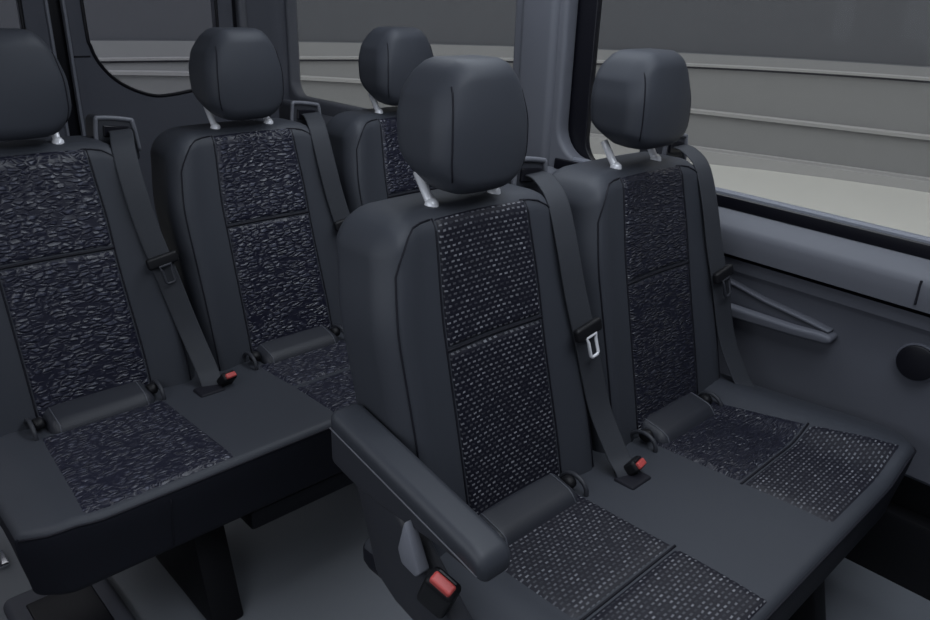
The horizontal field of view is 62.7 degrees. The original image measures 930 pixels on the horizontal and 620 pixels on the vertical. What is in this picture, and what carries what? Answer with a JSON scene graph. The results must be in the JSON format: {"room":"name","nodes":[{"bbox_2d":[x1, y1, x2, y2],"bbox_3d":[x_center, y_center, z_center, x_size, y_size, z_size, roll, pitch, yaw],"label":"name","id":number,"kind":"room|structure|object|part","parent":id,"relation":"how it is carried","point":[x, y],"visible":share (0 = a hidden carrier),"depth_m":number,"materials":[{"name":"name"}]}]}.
{"room":"vehicle interior","nodes":[
{"label":"vehicle interior","id":0,"kind":"room"},
{"bbox_2d":[246,0,289,118],"bbox_3d":[-0.763,-0.944,3.003,0.197,1.900,0.119,-18,30,-40],"label":"wall","id":1,"kind":"structure","parent":0,"point":[267,16],"depth_m":2.90,"materials":[{"name":"grey plastic"}]},
{"bbox_2d":[74,56,89,57],"bbox_3d":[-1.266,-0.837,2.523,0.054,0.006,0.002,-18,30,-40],"label":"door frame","id":2,"kind":"structure","parent":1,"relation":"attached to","point":[74,56],"depth_m":2.52,"materials":[{"name":"black plastic"}]},
{"bbox_2d":[65,0,236,229],"bbox_3d":[-1.093,-0.839,2.735,0.587,1.810,0.055,-18,30,-40],"label":"door","id":3,"kind":"structure","parent":1,"relation":"in","point":[100,92],"depth_m":2.69,"materials":[{"name":"grey plastic"}]},
{"bbox_2d":[232,0,236,26],"bbox_3d":[-0.881,-0.919,2.933,0.027,1.900,0.045,-18,30,-40],"label":"door frame","id":4,"kind":"structure","parent":1,"relation":"attached to","point":[233,1],"depth_m":2.84,"materials":[{"name":"black rubber"}]},
{"bbox_2d":[235,0,248,119],"bbox_3d":[-0.857,-0.923,2.944,0.035,1.900,0.080,-18,30,-40],"label":"trim","id":5,"kind":"structure","parent":1,"relation":"attached to","point":[240,5],"depth_m":2.84,"materials":[{"name":"grey plastic"}]},
{"bbox_2d":[90,41,929,76],"bbox_3d":[-0.297,0.117,1.551,18.300,0.240,18.300,-18,30,-40],"label":"wall panel","id":6,"kind":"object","parent":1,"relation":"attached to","point":[103,49],"depth_m":9.28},
{"bbox_2d":[98,56,929,82],"bbox_3d":[-0.299,0.174,1.575,18.000,0.185,18.000,-18,30,-40],"label":"trim","id":7,"kind":"structure","parent":1,"relation":"attached to","point":[300,57],"depth_m":9.07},
{"bbox_2d":[102,61,929,134],"bbox_3d":[-0.307,0.389,1.663,17.960,0.530,17.960,-18,30,-40],"label":"wall panel","id":8,"kind":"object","parent":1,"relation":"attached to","point":[903,106],"depth_m":8.99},
{"bbox_2d":[108,70,929,140],"bbox_3d":[-0.311,0.509,1.713,17.840,0.370,17.840,-18,30,-40],"label":"trim","id":9,"kind":"structure","parent":1,"relation":"attached to","point":[113,72],"depth_m":9.09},
{"bbox_2d":[114,76,929,177],"bbox_3d":[-0.318,0.717,1.799,17.760,0.700,17.760,-18,30,-40],"label":"wall panel","id":10,"kind":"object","parent":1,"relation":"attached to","point":[908,156],"depth_m":9.14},
{"bbox_2d":[590,133,929,192],"bbox_3d":[-0.325,0.939,1.891,17.640,0.500,17.640,-18,30,-40],"label":"trim","id":11,"kind":"structure","parent":1,"relation":"attached to","point":[714,156],"depth_m":9.03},
{"bbox_2d":[0,483,929,619],"bbox_3d":[-0.185,0.691,1.638,2.100,0.040,3.820,-18,30,-40],"label":"floor","id":12,"kind":"structure","parent":0,"point":[306,563],"depth_m":1.75,"materials":[{"name":"grey plastic"}]},
{"bbox_2d":[0,550,9,569],"bbox_3d":[-1.079,0.549,1.752,0.040,0.079,0.078,-18,30,-40],"label":"ring","id":13,"kind":"object","parent":12,"relation":"on","point":[4,562],"visible":1,"depth_m":1.75,"materials":[{"name":"silver metal"}]},
{"bbox_2d":[0,0,65,141],"bbox_3d":[-1.602,-0.670,2.287,0.725,1.810,0.055,-18,30,-40],"label":"door","id":14,"kind":"structure","parent":12,"relation":"on","point":[31,13],"depth_m":2.40,"materials":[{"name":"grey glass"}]},
{"bbox_2d":[43,0,69,135],"bbox_3d":[-1.331,-0.754,2.498,0.010,1.800,0.026,-18,30,-40],"label":"door frame","id":15,"kind":"structure","parent":14,"relation":"attached to","point":[46,6],"depth_m":2.44,"materials":[{"name":"silver metal"}]},
{"bbox_2d":[48,0,80,135],"bbox_3d":[-1.339,-0.751,2.556,0.052,1.850,0.040,-18,30,-40],"label":"trim","id":16,"kind":"structure","parent":12,"relation":"on","point":[54,5],"depth_m":2.50,"materials":[{"name":"black rubber"}]},
{"bbox_2d":[0,27,436,619],"bbox_3d":[-0.375,-0.035,1.800,1.442,1.164,0.626,-18,30,-40],"label":"seat","id":17,"kind":"object","parent":12,"relation":"on","point":[168,387],"visible":0.65,"depth_m":1.60,"materials":[{"name":"fabric"}]},
{"bbox_3d":[-0.827,-0.205,1.499,0.216,0.196,0.057,-18,30,-40],"label":"panel","id":18,"kind":"part","parent":17,"relation":"part of","materials":[{"name":"fabric"}]},
{"bbox_3d":[-0.790,0.658,1.563,0.195,0.040,0.355,-18,30,-40],"label":"foot plate","id":19,"kind":"part","parent":17,"relation":"part of","materials":[{"name":"grey plastic"}]},
{"bbox_3d":[-0.790,0.051,1.564,0.229,0.312,0.074,-18,30,-40],"label":"panel","id":20,"kind":"part","parent":17,"relation":"part of","materials":[{"name":"fabric"}]},
{"bbox_3d":[-0.841,-0.049,1.581,0.455,0.570,0.250,-18,30,-40],"label":"backrest","id":21,"kind":"part","parent":17,"relation":"part of","materials":[{"name":"black fabric"}]},
{"bbox_2d":[85,113,141,158],"bbox_3d":[-0.768,-0.378,1.659,0.100,0.101,0.071,-18,30,-40],"label":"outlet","id":22,"kind":"object","parent":17,"relation":"attached to","point":[98,126],"depth_m":1.62,"materials":[{"name":"grey plastic"}]},
{"bbox_3d":[-0.636,0.264,1.451,0.278,0.016,0.316,-18,30,-40],"label":"seat panel","id":23,"kind":"part","parent":17,"relation":"part of","materials":[{"name":"fabric"}]},
{"bbox_3d":[-0.635,-0.077,1.633,0.034,0.048,0.014,-18,30,-40],"label":"latch plate","id":24,"kind":"part","parent":17,"relation":"part of","materials":[{"name":"grey plastic"}]},
{"bbox_2d":[0,332,349,540],"bbox_3d":[-0.339,0.137,1.824,1.439,0.053,0.502,-18,30,-40],"label":"cushion","id":25,"kind":"object","parent":17,"relation":"on","point":[110,464],"depth_m":1.49,"materials":[{"name":"black fabric"}]},
{"bbox_3d":[-0.628,0.464,1.692,0.070,0.310,0.394,-18,30,-40],"label":"leg","id":26,"kind":"part","parent":17,"relation":"part of","materials":[{"name":"black plastic"}]},
{"bbox_3d":[-0.579,-0.432,1.748,0.016,0.073,0.054,-18,30,-40],"label":"post","id":27,"kind":"part","parent":17,"relation":"part of","materials":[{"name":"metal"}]},
{"bbox_3d":[-0.497,-0.163,1.884,0.455,0.570,0.250,-18,30,-40],"label":"backrest","id":28,"kind":"part","parent":17,"relation":"part of","materials":[{"name":"black fabric"}]},
{"bbox_3d":[-0.483,-0.319,1.802,0.216,0.196,0.057,-18,30,-40],"label":"panel","id":29,"kind":"part","parent":17,"relation":"part of","materials":[{"name":"fabric"}]},
{"bbox_3d":[-0.446,-0.063,1.867,0.229,0.312,0.074,-18,30,-40],"label":"panel","id":30,"kind":"part","parent":17,"relation":"part of","materials":[{"name":"fabric"}]},
{"bbox_2d":[279,99,321,125],"bbox_3d":[-0.424,-0.491,1.962,0.100,0.101,0.071,-18,30,-40],"label":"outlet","id":31,"kind":"object","parent":17,"relation":"attached to","point":[291,110],"depth_m":1.93,"materials":[{"name":"grey plastic"}]},
{"bbox_3d":[-0.348,0.122,1.825,0.250,0.010,0.153,-18,30,-40],"label":"seat panel","id":32,"kind":"part","parent":17,"relation":"part of","materials":[{"name":"fabric"}]},
{"bbox_3d":[-0.232,0.167,1.714,0.245,0.010,0.173,-18,30,-40],"label":"seat panel","id":33,"kind":"part","parent":17,"relation":"part of","materials":[{"name":"fabric"}]},
{"bbox_3d":[-0.239,-0.545,2.048,0.016,0.073,0.054,-18,30,-40],"label":"post","id":34,"kind":"part","parent":17,"relation":"part of","materials":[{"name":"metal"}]},
{"bbox_3d":[-0.157,-0.276,2.184,0.455,0.570,0.250,-18,30,-40],"label":"backrest","id":35,"kind":"part","parent":17,"relation":"part of","materials":[{"name":"black fabric"}]},
{"bbox_3d":[-0.143,-0.432,2.102,0.216,0.196,0.057,-18,30,-40],"label":"panel","id":36,"kind":"part","parent":17,"relation":"part of","materials":[{"name":"fabric"}]},
{"bbox_2d":[329,48,916,619],"bbox_3d":[0.319,0.172,1.358,1.085,1.164,0.661,-18,30,-40],"label":"seat","id":37,"kind":"object","parent":12,"relation":"on","point":[544,423],"visible":1,"depth_m":1.28,"materials":[{"name":"fabric"}]},
{"bbox_3d":[-0.071,0.330,1.062,0.020,0.077,0.048,-18,30,-40],"label":"recline lever","id":38,"kind":"part","parent":37,"relation":"part of","materials":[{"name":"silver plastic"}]},
{"bbox_3d":[-0.072,0.245,1.078,0.060,0.108,0.342,-18,30,-40],"label":"armrest","id":39,"kind":"part","parent":37,"relation":"part of","materials":[{"name":"grey plastic"}]},
{"bbox_3d":[-0.059,-0.178,1.175,0.016,0.073,0.054,-18,30,-40],"label":"post","id":40,"kind":"part","parent":37,"relation":"part of","materials":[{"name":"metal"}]},
{"bbox_3d":[0.022,0.091,1.311,0.455,0.570,0.250,-18,30,-40],"label":"backrest","id":41,"kind":"part","parent":37,"relation":"part of","materials":[{"name":"black fabric"}]},
{"bbox_3d":[0.037,-0.064,1.229,0.216,0.196,0.057,-18,30,-40],"label":"panel","id":42,"kind":"part","parent":37,"relation":"part of","materials":[{"name":"fabric"}]},
{"bbox_3d":[0.073,0.191,1.294,0.229,0.312,0.074,-18,30,-40],"label":"panel","id":43,"kind":"part","parent":37,"relation":"part of","materials":[{"name":"fabric"}]},
{"bbox_3d":[0.177,0.385,1.232,0.252,0.012,0.209,-18,30,-40],"label":"seat panel","id":44,"kind":"part","parent":37,"relation":"part of","materials":[{"name":"fabric"}]},
{"bbox_3d":[0.228,0.063,1.362,0.034,0.048,0.014,-18,30,-40],"label":"latch plate","id":45,"kind":"part","parent":37,"relation":"part of","materials":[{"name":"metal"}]},
{"bbox_3d":[0.283,-0.291,1.476,0.016,0.073,0.054,-18,30,-40],"label":"post","id":46,"kind":"part","parent":37,"relation":"part of","materials":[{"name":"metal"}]},
{"bbox_3d":[0.364,-0.022,1.612,0.455,0.570,0.250,-18,30,-40],"label":"backrest","id":47,"kind":"part","parent":37,"relation":"part of","materials":[{"name":"black fabric"}]},
{"bbox_2d":[364,373,914,619],"bbox_3d":[0.380,0.316,1.396,1.014,0.060,0.537,-18,30,-40],"label":"cushion","id":48,"kind":"object","parent":37,"relation":"on","point":[722,497],"depth_m":1.32,"materials":[{"name":"grey fabric"}]},
{"bbox_3d":[0.383,-0.324,1.564,0.016,0.073,0.054,-18,30,-40],"label":"post","id":49,"kind":"part","parent":37,"relation":"part of","materials":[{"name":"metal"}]},
{"bbox_3d":[0.379,-0.177,1.530,0.216,0.196,0.057,-18,30,-40],"label":"panel","id":50,"kind":"part","parent":37,"relation":"part of","materials":[{"name":"fabric"}]},
{"bbox_3d":[0.416,0.078,1.595,0.229,0.312,0.074,-18,30,-40],"label":"panel","id":51,"kind":"part","parent":37,"relation":"part of","materials":[{"name":"fabric"}]},
{"bbox_3d":[0.306,0.438,1.105,0.252,0.011,0.162,-18,30,-40],"label":"seat panel","id":52,"kind":"part","parent":37,"relation":"part of","materials":[{"name":"fabric"}]},
{"bbox_3d":[0.536,0.251,1.561,0.275,0.030,0.204,-18,30,-40],"label":"seat panel","id":53,"kind":"part","parent":37,"relation":"part of","materials":[{"name":"fabric"}]},
{"bbox_3d":[0.570,-0.050,1.664,0.034,0.048,0.014,-18,30,-40],"label":"latch plate","id":54,"kind":"part","parent":37,"relation":"part of","materials":[{"name":"grey plastic"}]},
{"bbox_3d":[0.609,0.497,1.712,0.055,0.310,0.454,-18,30,-40],"label":"leg","id":55,"kind":"part","parent":37,"relation":"part of","materials":[{"name":"black plastic"}]},
{"bbox_3d":[0.681,0.292,1.446,0.313,0.037,0.165,-18,30,-40],"label":"seat panel","id":56,"kind":"part","parent":37,"relation":"part of","materials":[{"name":"fabric"}]},
{"bbox_2d":[285,0,929,485],"bbox_3d":[0.543,-0.545,1.788,0.092,1.627,3.760,-18,30,-40],"label":"wall","id":57,"kind":"structure","parent":0,"point":[855,374],"depth_m":1.71,"materials":[{"name":"black plastic"}]},
{"bbox_2d":[0,0,929,66],"bbox_3d":[-0.197,-2.894,0.304,19.600,6.400,19.600,-18,30,-40],"label":"wall","id":58,"kind":"structure","parent":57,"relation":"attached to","point":[887,32],"depth_m":9.34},
{"bbox_2d":[519,0,560,164],"bbox_3d":[0.222,-0.926,1.994,0.072,1.100,0.130,-18,30,-40],"label":"trim","id":59,"kind":"structure","parent":57,"relation":"attached to","point":[540,18],"depth_m":2.07,"materials":[{"name":"grey plastic"}]},
{"bbox_2d":[568,0,601,159],"bbox_3d":[1.007,-0.458,1.313,0.076,0.856,2.310,-18,30,-40],"label":"window frame","id":60,"kind":"structure","parent":57,"relation":"in","point":[589,11],"depth_m":2.05,"materials":[{"name":"black plastic"}]},
{"bbox_2d":[322,114,929,313],"bbox_3d":[0.501,-0.219,1.891,0.058,0.136,3.760,-18,30,-40],"label":"sill","id":61,"kind":"structure","parent":57,"relation":"attached to","point":[892,276],"depth_m":1.60,"materials":[{"name":"grey plastic"}]},
{"bbox_2d":[554,158,929,259],"bbox_3d":[1.022,-0.053,1.374,0.005,0.068,2.260,-18,30,-40],"label":"trim","id":62,"kind":"structure","parent":57,"relation":"attached to","point":[888,241],"depth_m":1.62,"materials":[{"name":"black plastic"}]},
{"bbox_2d":[573,157,929,243],"bbox_3d":[1.054,-0.066,1.356,0.024,0.049,2.200,-18,30,-40],"label":"trim","id":63,"kind":"structure","parent":57,"relation":"attached to","point":[879,228],"depth_m":1.62,"materials":[{"name":"silver metal"}]},
{"bbox_2d":[730,278,837,343],"bbox_3d":[0.630,-0.046,1.819,0.050,0.111,0.516,-18,30,-40],"label":"door pull","id":64,"kind":"object","parent":57,"relation":"attached to","point":[748,305],"visible":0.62,"depth_m":1.74,"materials":[{"name":"grey plastic"}]},
{"bbox_2d":[724,253,929,317],"bbox_3d":[0.493,-0.165,1.908,0.034,0.054,3.760,-18,30,-40],"label":"trim","id":65,"kind":"structure","parent":57,"relation":"attached to","point":[725,254],"depth_m":1.64,"materials":[{"name":"black plastic"}]},
{"bbox_2d":[845,475,929,600],"bbox_3d":[0.545,0.304,2.171,0.038,0.312,3.760,-18,30,-40],"label":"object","id":66,"kind":"structure","parent":57,"relation":"attached to","point":[896,548],"depth_m":1.74,"materials":[{"name":"black plastic"}]},
{"bbox_2d":[894,342,929,381],"bbox_3d":[0.923,0.106,1.557,0.022,0.084,0.084,-18,30,-40],"label":"round cover","id":67,"kind":"object","parent":57,"relation":"attached to","point":[912,360],"visible":1,"depth_m":1.55,"materials":[{"name":"black plastic"}]},
{"bbox_2d":[913,280,922,304],"bbox_3d":[0.882,-0.034,1.486,0.008,0.050,0.004,-18,30,-40],"label":"trim","id":68,"kind":"structure","parent":57,"relation":"attached to","point":[921,281],"depth_m":1.48,"materials":[{"name":"black plastic"}]},
{"bbox_3d":[-0.126,-1.064,0.912,2.100,0.040,3.820,-18,30,-40],"label":"ceiling","id":69,"kind":"structure","parent":0,"visible":0},
{"bbox_2d":[60,0,85,135],"bbox_3d":[-1.294,-0.766,2.530,0.010,1.800,0.026,-18,30,-40],"label":"trim","id":70,"kind":"structure","parent":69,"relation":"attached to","point":[62,2],"depth_m":2.51,"materials":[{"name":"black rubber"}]},
{"label":"outside","id":71,"kind":"structure","parent":0,"visible":0},
{"bbox_2d":[593,154,929,236],"bbox_3d":[-0.333,1.170,1.987,17.400,0.001,17.400,-18,30,-40],"label":"ground","id":72,"kind":"structure","parent":71,"point":[907,210],"depth_m":8.09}
]}

